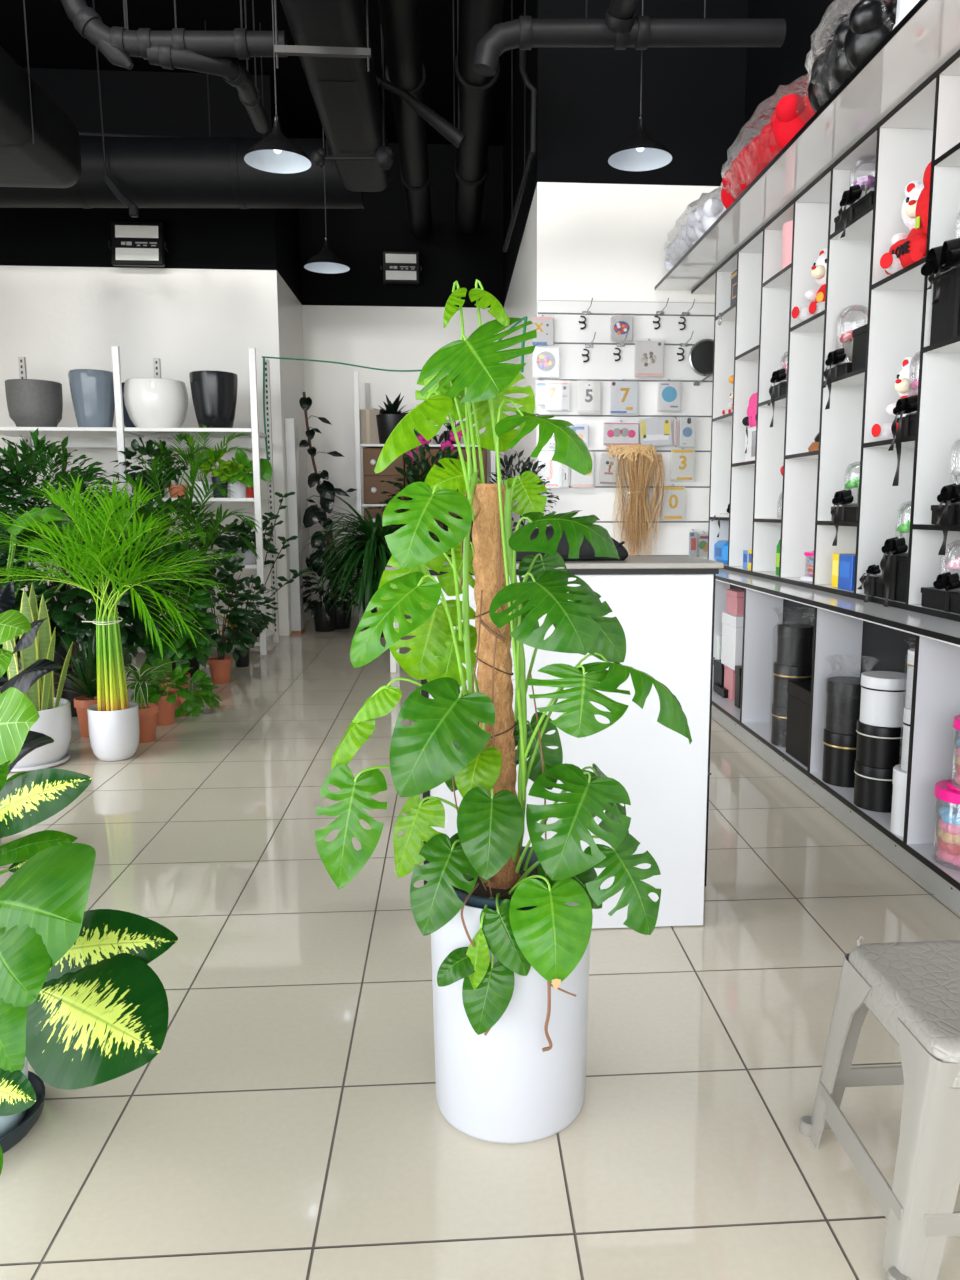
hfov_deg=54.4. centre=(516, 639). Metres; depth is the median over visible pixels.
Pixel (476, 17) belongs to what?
ceiling pipe
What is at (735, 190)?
ball
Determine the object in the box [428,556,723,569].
countertop
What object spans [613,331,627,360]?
hook
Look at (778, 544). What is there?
bottle
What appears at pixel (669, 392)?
package
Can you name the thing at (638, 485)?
bundle
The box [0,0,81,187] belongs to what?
air duct
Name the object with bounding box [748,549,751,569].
carton
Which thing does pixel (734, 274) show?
gift bag
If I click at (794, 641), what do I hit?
round box
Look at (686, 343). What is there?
hook
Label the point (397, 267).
light
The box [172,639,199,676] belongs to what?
pot
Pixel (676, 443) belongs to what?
package
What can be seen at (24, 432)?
shelf
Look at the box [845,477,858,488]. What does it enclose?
flower
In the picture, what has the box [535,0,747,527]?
wall
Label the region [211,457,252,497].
potted plant
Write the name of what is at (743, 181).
ball
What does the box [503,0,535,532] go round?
wall
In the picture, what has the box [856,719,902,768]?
round box
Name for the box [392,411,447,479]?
orchid
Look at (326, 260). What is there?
pendant lamp
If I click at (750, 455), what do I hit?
gift box
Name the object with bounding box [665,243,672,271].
ball
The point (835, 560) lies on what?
carton
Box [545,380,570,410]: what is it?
package
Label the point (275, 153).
pendant lamp
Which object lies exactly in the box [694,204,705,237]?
ball
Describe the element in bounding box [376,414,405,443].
pot
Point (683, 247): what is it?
ball
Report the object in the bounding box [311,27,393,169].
clamp
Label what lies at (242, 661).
pot
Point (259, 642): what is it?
shelf
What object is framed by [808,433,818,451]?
figurine
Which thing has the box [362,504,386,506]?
shelf
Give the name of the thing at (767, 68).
wall
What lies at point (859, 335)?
gift box
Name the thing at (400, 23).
ceiling pipe
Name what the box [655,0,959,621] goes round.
display shelf
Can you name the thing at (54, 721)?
snake plant
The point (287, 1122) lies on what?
floor
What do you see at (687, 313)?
hook
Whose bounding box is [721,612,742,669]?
carton
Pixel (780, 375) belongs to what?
dome
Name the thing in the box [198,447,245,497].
potted plant
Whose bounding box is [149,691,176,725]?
pot
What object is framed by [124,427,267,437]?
shelf
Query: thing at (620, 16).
drain pipe
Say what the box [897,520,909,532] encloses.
flower
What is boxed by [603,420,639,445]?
package
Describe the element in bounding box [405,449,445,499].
drawer box
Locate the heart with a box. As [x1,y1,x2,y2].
[885,162,930,274]
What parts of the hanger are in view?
rod, rod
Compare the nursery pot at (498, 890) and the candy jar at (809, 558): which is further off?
the candy jar at (809, 558)
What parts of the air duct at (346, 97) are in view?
hanger rod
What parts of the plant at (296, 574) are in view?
pot, stem, stem, stem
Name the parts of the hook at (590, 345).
plate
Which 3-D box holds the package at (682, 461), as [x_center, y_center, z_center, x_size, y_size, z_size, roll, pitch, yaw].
[1.322,-1.399,7.429,0.200,0.271,0.064,-1,8,-4]
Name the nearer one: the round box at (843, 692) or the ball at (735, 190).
the round box at (843, 692)
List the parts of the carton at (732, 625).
lid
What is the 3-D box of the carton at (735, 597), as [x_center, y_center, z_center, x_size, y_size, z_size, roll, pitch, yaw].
[1.489,-0.235,6.114,0.168,0.181,0.228,-1,8,-4]
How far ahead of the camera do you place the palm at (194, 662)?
7.54 m
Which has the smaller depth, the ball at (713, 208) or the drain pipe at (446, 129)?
the ball at (713, 208)
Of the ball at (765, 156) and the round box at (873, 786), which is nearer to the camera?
the round box at (873, 786)
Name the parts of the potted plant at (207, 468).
pot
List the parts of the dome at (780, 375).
lid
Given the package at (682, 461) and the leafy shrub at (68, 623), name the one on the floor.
the leafy shrub at (68, 623)
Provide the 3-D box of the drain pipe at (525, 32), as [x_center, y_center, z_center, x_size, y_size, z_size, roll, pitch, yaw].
[0.666,-4.244,5.418,1.853,1.819,0.170,-1,8,-4]
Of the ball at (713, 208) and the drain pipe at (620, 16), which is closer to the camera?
the drain pipe at (620, 16)
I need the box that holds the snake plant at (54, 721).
[0,583,72,771]
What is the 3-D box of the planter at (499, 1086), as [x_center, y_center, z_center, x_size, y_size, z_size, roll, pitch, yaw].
[-0.013,0.823,2.202,0.376,0.552,0.376,-1,8,-4]
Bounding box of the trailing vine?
[171,669,221,717]
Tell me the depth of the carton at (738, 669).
5.85 m
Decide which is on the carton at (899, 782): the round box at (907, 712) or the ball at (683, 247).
the round box at (907, 712)
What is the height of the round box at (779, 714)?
0.210 m
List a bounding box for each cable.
[262,317,523,460]
[520,316,527,371]
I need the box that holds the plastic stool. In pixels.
[799,936,959,1279]
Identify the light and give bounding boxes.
[108,221,169,266]
[380,251,421,284]
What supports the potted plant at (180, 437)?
on the storage rack at (119, 431)
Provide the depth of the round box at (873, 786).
3.86 m
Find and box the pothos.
[130,658,194,725]
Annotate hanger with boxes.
[274,0,370,71]
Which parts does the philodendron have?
stem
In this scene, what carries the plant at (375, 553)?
on the floor
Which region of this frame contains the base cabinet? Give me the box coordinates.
[711,580,959,913]
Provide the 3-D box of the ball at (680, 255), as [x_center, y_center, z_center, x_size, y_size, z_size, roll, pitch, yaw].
[1.261,-2.800,6.692,0.270,0.238,0.228,-1,8,-4]
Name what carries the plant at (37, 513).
on the floor
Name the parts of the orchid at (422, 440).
flower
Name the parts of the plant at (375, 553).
pot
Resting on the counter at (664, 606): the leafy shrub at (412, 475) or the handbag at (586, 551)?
the handbag at (586, 551)
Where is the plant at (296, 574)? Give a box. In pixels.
[251,492,309,636]
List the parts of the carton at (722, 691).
lid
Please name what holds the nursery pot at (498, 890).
in the planter at (499, 1086)
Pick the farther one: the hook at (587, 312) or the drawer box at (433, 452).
the drawer box at (433, 452)
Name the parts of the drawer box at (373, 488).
drawer, drawer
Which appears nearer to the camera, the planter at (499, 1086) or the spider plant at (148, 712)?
the planter at (499, 1086)
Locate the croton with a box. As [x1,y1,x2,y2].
[215,614,253,640]
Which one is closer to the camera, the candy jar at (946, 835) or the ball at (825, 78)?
the candy jar at (946, 835)
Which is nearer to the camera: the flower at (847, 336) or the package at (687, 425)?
the flower at (847, 336)
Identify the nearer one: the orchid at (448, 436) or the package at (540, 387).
the package at (540, 387)
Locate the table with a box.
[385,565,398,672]
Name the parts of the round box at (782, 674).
lid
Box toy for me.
[728,375,733,383]
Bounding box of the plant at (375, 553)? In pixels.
[301,489,441,636]
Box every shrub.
[0,428,118,587]
[0,454,48,573]
[0,498,169,716]
[0,548,27,677]
[109,484,242,628]
[225,575,277,666]
[300,553,357,631]
[379,443,472,556]
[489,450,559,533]
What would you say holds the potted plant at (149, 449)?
on the storage rack at (119, 431)
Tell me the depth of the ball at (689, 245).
6.39 m
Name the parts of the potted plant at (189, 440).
pot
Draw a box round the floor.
[0,617,959,1279]
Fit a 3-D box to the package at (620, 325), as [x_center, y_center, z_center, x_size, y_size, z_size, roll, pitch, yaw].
[0.817,-2.424,7.248,0.184,0.214,0.064,-1,8,-4]
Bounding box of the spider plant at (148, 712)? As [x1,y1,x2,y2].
[92,660,184,742]
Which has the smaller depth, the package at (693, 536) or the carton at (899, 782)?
the carton at (899, 782)
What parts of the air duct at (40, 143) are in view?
hanger rod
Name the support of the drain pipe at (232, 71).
hanging from the ceiling
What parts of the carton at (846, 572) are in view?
printed panel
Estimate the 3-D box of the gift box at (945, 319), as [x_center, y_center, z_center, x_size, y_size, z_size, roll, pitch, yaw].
[1.761,-1.404,3.507,0.291,0.523,0.421,-1,8,-4]
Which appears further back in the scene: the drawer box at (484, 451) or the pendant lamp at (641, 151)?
the drawer box at (484, 451)
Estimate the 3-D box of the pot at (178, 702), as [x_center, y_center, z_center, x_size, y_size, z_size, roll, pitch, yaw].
[-2.444,0.354,6.682,0.220,0.220,0.220,-1,8,-4]
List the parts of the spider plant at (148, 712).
stem, stem, pot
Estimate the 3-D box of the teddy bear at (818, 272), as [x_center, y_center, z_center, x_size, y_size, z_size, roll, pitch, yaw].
[1.651,-1.909,4.986,0.284,0.397,0.238,-4,9,-24]
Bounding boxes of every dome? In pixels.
[767,351,787,426]
[822,305,867,409]
[829,461,859,545]
[834,156,875,237]
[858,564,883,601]
[877,501,910,606]
[888,351,919,485]
[921,540,959,613]
[931,438,959,554]
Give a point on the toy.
(730, 379)
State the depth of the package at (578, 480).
7.37 m
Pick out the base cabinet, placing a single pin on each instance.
(843, 645)
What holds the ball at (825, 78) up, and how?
in the plastic bag at (836, 9)
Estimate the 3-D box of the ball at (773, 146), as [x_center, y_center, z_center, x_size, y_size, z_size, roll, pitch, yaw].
[1.404,-2.543,4.708,0.290,0.255,0.245,-1,8,-4]
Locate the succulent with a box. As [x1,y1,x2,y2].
[371,393,411,443]
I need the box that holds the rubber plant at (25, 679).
[0,580,62,842]
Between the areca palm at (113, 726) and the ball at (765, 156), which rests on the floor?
the areca palm at (113, 726)
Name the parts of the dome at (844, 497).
lid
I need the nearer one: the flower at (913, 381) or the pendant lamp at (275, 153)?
the flower at (913, 381)
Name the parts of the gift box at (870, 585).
lid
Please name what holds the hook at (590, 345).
attached to the panel
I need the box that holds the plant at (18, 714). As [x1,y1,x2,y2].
[0,610,39,764]
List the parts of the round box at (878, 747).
lid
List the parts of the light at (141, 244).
led panel, led panel, bracket arm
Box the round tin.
[689,339,713,375]
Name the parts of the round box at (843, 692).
lid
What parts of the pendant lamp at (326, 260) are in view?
cord, lamp shade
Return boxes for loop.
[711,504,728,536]
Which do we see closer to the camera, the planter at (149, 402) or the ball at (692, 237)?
the ball at (692, 237)
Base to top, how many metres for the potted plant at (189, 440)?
0.681 m
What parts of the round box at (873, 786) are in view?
lid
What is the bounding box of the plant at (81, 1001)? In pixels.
[0,760,177,1174]
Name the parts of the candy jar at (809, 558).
lid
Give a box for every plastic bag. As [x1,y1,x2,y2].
[663,187,720,265]
[720,74,807,192]
[805,0,889,105]
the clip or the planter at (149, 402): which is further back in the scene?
the planter at (149, 402)
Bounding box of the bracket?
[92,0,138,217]
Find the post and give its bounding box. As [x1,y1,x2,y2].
[284,418,304,633]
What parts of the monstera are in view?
stem, stem, stem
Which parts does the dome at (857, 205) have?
lid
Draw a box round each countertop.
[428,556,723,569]
[716,568,959,646]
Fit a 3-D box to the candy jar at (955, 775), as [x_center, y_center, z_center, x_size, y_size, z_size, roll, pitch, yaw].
[1.589,0.383,3.202,0.173,0.248,0.173,-8,11,-44]
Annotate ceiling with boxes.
[0,0,523,145]
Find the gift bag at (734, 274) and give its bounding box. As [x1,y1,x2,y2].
[730,270,736,306]
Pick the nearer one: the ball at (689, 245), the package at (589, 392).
the ball at (689, 245)
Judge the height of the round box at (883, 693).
0.200 m
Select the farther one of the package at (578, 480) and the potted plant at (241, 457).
the potted plant at (241, 457)
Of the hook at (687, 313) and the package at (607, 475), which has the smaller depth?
the hook at (687, 313)
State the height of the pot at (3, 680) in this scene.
0.300 m
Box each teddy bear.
[722,391,732,414]
[792,248,826,320]
[871,357,919,439]
[880,180,925,273]
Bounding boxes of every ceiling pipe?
[378,0,432,238]
[453,0,503,233]
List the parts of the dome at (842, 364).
lid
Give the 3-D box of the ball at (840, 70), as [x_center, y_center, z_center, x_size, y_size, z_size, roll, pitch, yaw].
[1.437,-2.417,3.867,0.300,0.264,0.254,-1,8,-4]
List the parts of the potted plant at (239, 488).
pot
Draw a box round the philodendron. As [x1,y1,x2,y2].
[299,392,356,628]
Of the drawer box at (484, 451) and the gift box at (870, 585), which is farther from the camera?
the drawer box at (484, 451)
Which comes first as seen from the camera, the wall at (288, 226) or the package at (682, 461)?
the package at (682, 461)
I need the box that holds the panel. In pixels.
[537,300,714,558]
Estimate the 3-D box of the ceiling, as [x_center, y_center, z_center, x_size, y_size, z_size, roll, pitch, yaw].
[-1.885,-4.901,3.221,8.180,0.100,16.400,-1,8,-4]
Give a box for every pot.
[0,677,7,692]
[0,1056,27,1137]
[53,667,101,716]
[74,694,101,737]
[87,702,139,760]
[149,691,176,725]
[161,672,190,706]
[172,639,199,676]
[179,694,200,703]
[208,656,231,683]
[234,647,249,666]
[312,604,335,631]
[333,601,351,628]
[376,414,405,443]
[453,846,540,909]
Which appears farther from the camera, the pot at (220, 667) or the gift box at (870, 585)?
the pot at (220, 667)
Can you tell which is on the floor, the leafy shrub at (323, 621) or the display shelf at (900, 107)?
the leafy shrub at (323, 621)
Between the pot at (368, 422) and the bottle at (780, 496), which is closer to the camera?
the bottle at (780, 496)
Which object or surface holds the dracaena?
on the floor
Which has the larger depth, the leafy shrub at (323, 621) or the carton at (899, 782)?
the leafy shrub at (323, 621)
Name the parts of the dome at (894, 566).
lid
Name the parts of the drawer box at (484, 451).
drawer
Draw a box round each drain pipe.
[61,0,287,59]
[97,0,132,69]
[147,0,269,133]
[376,0,465,147]
[472,0,785,75]
[605,0,637,37]
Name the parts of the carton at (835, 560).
printed panel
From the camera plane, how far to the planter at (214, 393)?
8.76 m
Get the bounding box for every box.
[363,448,404,503]
[364,508,405,542]
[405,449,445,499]
[408,509,443,537]
[447,511,472,556]
[451,449,486,491]
[714,540,727,563]
[745,426,755,461]
[771,703,786,747]
[773,661,811,707]
[777,623,813,665]
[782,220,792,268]
[822,728,856,787]
[825,676,860,734]
[852,324,866,371]
[854,759,892,812]
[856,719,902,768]
[860,671,906,726]
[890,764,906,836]
[901,706,910,771]
[905,648,914,708]
[921,209,959,344]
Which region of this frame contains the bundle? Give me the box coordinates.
[606,444,664,555]
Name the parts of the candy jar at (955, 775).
lid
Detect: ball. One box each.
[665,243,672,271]
[670,238,677,264]
[675,234,683,260]
[679,224,688,254]
[685,225,692,248]
[686,209,698,244]
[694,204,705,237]
[702,198,725,230]
[721,169,734,208]
[728,157,742,199]
[736,145,750,190]
[746,135,762,181]
[757,123,773,168]
[767,111,781,156]
[773,94,814,148]
[807,52,826,112]
[819,40,838,99]
[828,18,853,86]
[844,0,896,70]
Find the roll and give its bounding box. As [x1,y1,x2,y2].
[892,0,919,29]
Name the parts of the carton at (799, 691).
lid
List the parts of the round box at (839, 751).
lid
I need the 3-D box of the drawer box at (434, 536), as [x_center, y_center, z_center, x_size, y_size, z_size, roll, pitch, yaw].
[-1.105,-1.315,11.521,0.486,0.619,0.519,-1,8,-4]
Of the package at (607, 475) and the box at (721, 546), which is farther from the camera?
the package at (607, 475)
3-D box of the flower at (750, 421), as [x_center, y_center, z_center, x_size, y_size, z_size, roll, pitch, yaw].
[1.520,-1.404,5.986,0.102,0.407,0.240,-1,8,-4]
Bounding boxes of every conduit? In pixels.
[79,21,264,137]
[503,0,536,251]
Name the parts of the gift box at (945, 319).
lid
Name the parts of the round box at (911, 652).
lid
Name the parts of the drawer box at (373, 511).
drawer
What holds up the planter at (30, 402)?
on the storage rack at (119, 431)
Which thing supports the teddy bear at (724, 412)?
on the display shelf at (900, 107)
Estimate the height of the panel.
2.088 m
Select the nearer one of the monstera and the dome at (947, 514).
the monstera
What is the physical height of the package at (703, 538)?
0.208 m
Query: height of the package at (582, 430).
0.203 m
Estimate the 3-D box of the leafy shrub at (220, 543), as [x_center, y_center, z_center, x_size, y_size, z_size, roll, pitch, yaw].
[-3.059,-0.538,8.054,1.366,1.602,1.063,-1,8,-4]
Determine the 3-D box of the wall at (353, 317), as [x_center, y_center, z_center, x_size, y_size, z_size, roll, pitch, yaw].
[-1.394,-3.153,11.715,2.713,5.750,0.120,-1,8,-4]
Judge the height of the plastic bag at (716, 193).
0.371 m
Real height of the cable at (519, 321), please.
1.117 m
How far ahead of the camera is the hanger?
5.49 m
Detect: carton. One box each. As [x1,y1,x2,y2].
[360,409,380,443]
[713,659,723,688]
[713,683,728,697]
[717,635,721,659]
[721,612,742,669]
[724,665,734,700]
[726,589,743,614]
[734,665,741,707]
[743,550,747,568]
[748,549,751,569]
[786,680,810,767]
[831,553,855,587]
[838,554,855,590]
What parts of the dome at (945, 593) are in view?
lid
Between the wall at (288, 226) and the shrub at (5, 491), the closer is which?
the shrub at (5, 491)
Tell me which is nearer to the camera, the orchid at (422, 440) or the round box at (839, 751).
the round box at (839, 751)
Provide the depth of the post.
10.31 m
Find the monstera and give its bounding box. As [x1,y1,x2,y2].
[315,279,691,1143]
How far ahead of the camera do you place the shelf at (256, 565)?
8.84 m
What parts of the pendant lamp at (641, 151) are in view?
lamp shade, cord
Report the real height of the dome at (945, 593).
0.278 m
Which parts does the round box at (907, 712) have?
lid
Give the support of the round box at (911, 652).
on the round box at (907, 712)
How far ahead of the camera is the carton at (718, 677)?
6.35 m
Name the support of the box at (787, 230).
on the display shelf at (900, 107)
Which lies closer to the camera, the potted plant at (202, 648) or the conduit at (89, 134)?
the potted plant at (202, 648)
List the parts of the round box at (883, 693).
lid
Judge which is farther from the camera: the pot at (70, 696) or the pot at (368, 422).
the pot at (368, 422)
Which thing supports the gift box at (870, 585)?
on the display shelf at (900, 107)
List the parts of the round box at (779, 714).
lid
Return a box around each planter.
[5,379,62,426]
[68,369,114,426]
[122,382,134,426]
[124,378,187,427]
[189,370,237,427]
[431,902,589,1143]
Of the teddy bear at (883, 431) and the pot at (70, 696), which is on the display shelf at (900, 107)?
the teddy bear at (883, 431)
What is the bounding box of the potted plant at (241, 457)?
[229,448,271,497]
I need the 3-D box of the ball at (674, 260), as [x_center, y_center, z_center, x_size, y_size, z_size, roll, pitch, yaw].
[1.254,-2.828,6.837,0.270,0.238,0.228,-1,8,-4]
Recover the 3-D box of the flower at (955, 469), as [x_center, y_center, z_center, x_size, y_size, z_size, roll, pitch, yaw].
[1.752,-0.663,3.607,0.127,0.061,0.135,-7,10,-40]
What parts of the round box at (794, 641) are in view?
lid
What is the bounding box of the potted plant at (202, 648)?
[133,535,219,706]
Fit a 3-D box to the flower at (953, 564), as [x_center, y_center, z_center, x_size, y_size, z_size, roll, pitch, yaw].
[1.752,-0.300,3.660,0.127,0.061,0.135,-7,10,-40]
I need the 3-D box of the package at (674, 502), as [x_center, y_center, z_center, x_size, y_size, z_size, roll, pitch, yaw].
[1.257,-1.102,7.467,0.201,0.289,0.064,-1,8,-4]
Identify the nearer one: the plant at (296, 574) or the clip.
the clip
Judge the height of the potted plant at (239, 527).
0.435 m
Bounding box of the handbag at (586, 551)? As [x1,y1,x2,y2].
[516,526,627,560]
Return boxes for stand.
[800,575,812,581]
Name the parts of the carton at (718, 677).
lid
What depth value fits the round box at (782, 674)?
4.86 m
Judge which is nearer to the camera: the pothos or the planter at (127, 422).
the pothos
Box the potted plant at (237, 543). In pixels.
[218,518,274,563]
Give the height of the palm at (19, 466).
1.850 m
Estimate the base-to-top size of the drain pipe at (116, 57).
1.736 m
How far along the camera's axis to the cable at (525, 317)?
7.21 m
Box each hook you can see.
[579,298,592,328]
[582,332,595,361]
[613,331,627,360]
[653,298,668,328]
[677,331,693,360]
[678,299,694,329]
[693,373,712,385]
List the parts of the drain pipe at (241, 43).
hanger rod, hanger rod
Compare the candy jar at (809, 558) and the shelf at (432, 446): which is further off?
the shelf at (432, 446)
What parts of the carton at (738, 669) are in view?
lid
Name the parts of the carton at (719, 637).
lid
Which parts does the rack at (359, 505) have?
post, slotted post, post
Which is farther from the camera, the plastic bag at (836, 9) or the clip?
the clip
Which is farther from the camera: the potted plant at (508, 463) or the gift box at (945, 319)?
the potted plant at (508, 463)
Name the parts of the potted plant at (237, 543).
pot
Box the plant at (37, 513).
[0,507,132,692]
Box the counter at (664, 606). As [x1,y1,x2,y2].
[421,556,723,928]
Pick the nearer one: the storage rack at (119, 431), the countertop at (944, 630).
the countertop at (944, 630)
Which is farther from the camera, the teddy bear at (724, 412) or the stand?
the teddy bear at (724, 412)
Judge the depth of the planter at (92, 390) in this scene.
8.70 m
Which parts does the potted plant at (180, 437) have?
pot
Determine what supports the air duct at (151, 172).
hanging from the ceiling
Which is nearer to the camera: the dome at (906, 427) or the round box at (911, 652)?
the round box at (911, 652)
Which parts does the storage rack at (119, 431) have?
post, post, wall rail, post, post, post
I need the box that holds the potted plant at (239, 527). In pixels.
[205,519,253,561]
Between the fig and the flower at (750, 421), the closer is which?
the flower at (750, 421)
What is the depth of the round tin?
7.27 m
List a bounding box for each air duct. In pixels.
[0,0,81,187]
[0,136,364,208]
[280,0,389,191]
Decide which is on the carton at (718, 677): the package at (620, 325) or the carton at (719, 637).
the carton at (719, 637)
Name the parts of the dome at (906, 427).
lid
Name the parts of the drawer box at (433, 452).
drawer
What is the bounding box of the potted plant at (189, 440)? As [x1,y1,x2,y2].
[160,424,250,497]
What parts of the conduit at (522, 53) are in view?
hanger rod, hanger rod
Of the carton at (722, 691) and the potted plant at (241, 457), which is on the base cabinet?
the carton at (722, 691)
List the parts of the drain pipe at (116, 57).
hanger rod, hanger rod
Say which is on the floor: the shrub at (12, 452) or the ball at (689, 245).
the shrub at (12, 452)
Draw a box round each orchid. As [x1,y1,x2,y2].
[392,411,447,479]
[438,417,465,452]
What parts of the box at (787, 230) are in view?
lid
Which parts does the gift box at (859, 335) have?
lid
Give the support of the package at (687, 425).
hanging from the panel
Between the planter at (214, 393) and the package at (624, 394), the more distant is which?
the planter at (214, 393)
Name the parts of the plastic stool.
leg, seat, leg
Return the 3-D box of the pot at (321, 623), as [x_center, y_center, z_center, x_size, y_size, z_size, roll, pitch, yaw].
[-2.196,-0.255,10.693,0.260,0.300,0.260,-1,8,-4]
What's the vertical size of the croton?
0.269 m
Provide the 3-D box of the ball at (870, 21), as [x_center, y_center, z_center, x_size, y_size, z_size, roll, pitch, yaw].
[1.450,-2.394,3.722,0.300,0.264,0.254,-1,8,-4]
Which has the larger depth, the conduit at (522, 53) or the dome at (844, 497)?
the conduit at (522, 53)
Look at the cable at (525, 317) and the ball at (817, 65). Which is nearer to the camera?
the ball at (817, 65)
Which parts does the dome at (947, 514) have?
lid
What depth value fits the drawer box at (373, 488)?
11.17 m
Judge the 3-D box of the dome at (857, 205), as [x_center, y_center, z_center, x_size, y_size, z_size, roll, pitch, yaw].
[1.690,-2.108,4.423,0.291,0.391,0.406,-1,8,-4]
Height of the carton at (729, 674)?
0.242 m
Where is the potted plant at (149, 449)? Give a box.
[110,437,188,497]
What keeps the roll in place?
on the display shelf at (900, 107)
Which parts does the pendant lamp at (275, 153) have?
cord, lamp shade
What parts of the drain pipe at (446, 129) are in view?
hanger rod, hanger rod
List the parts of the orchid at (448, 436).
flower, pot, flower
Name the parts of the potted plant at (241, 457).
pot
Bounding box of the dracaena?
[53,632,161,737]
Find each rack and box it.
[0,346,278,655]
[353,372,495,621]
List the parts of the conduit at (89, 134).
hanger rod, hanger rod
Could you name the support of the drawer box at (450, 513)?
on the rack at (359, 505)
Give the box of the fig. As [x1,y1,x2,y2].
[180,548,262,683]
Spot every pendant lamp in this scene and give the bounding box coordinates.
[244,0,311,173]
[304,130,349,273]
[608,0,671,170]
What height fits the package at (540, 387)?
0.192 m
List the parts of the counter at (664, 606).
panel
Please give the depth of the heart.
3.83 m
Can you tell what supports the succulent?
on the rack at (359, 505)
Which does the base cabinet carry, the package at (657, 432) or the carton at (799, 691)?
the carton at (799, 691)
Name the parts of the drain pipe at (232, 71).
hanger rod, hanger rod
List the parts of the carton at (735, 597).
lid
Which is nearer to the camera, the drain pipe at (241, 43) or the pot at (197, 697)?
the drain pipe at (241, 43)
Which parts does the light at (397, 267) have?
led panel, led panel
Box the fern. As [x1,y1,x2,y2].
[0,521,62,611]
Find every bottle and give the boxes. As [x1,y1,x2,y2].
[775,540,779,574]
[777,492,781,518]
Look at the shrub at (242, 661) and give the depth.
8.23 m
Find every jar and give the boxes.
[804,551,813,575]
[932,780,959,870]
[951,715,959,788]
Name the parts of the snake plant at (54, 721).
pot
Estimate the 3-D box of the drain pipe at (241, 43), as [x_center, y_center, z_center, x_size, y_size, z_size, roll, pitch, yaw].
[-2.079,-4.333,5.516,1.372,1.671,0.160,-1,8,-4]
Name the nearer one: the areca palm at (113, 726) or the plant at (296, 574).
the areca palm at (113, 726)
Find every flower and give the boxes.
[742,393,756,452]
[840,330,852,342]
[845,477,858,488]
[853,175,874,190]
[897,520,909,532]
[910,378,918,389]
[945,556,959,569]
[952,465,959,475]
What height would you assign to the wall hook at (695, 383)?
0.117 m
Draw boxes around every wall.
[0,68,290,635]
[272,82,311,630]
[299,143,503,617]
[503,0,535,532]
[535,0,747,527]
[744,0,886,124]
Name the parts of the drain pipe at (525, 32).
hanger rod, hanger rod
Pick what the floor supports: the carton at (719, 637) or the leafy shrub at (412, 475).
the leafy shrub at (412, 475)
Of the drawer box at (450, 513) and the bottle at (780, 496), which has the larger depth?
the drawer box at (450, 513)
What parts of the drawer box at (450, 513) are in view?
drawer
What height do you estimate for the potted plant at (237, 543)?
0.453 m
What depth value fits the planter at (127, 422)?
8.96 m
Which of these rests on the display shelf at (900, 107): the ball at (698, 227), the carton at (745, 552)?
the carton at (745, 552)
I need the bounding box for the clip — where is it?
[718,313,721,325]
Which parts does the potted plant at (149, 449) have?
pot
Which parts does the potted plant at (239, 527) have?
pot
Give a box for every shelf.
[0,427,143,437]
[28,561,60,569]
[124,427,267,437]
[132,498,269,501]
[159,560,271,568]
[211,632,274,645]
[360,444,487,449]
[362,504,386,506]
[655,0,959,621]
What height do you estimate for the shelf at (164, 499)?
0.035 m
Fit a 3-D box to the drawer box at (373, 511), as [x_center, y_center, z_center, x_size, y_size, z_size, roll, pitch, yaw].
[-1.600,-1.310,11.487,0.486,0.619,0.519,-1,8,-4]
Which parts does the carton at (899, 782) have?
lid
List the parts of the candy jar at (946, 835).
lid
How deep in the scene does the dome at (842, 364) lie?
4.64 m
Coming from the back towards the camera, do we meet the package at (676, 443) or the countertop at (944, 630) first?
the package at (676, 443)
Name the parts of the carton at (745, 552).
printed panel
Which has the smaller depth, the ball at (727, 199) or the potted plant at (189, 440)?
the ball at (727, 199)
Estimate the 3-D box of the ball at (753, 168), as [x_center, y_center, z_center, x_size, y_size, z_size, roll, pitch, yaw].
[1.372,-2.573,5.029,0.290,0.255,0.245,-1,8,-4]
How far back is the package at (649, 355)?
7.27 m
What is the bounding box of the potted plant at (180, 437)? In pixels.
[133,434,214,497]
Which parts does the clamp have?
rod, hanger rod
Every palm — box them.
[0,448,110,666]
[0,470,158,684]
[0,472,248,760]
[106,452,260,676]
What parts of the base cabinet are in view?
panel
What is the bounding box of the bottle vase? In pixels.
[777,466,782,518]
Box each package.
[532,315,554,345]
[533,343,559,377]
[536,380,547,404]
[539,449,568,487]
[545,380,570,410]
[547,424,589,446]
[571,452,595,487]
[577,379,601,414]
[599,451,617,484]
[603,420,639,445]
[610,314,633,341]
[610,378,638,415]
[635,338,664,377]
[639,415,672,446]
[658,379,681,411]
[662,484,685,520]
[671,447,694,481]
[674,417,678,446]
[680,415,695,447]
[689,529,698,556]
[699,531,707,556]

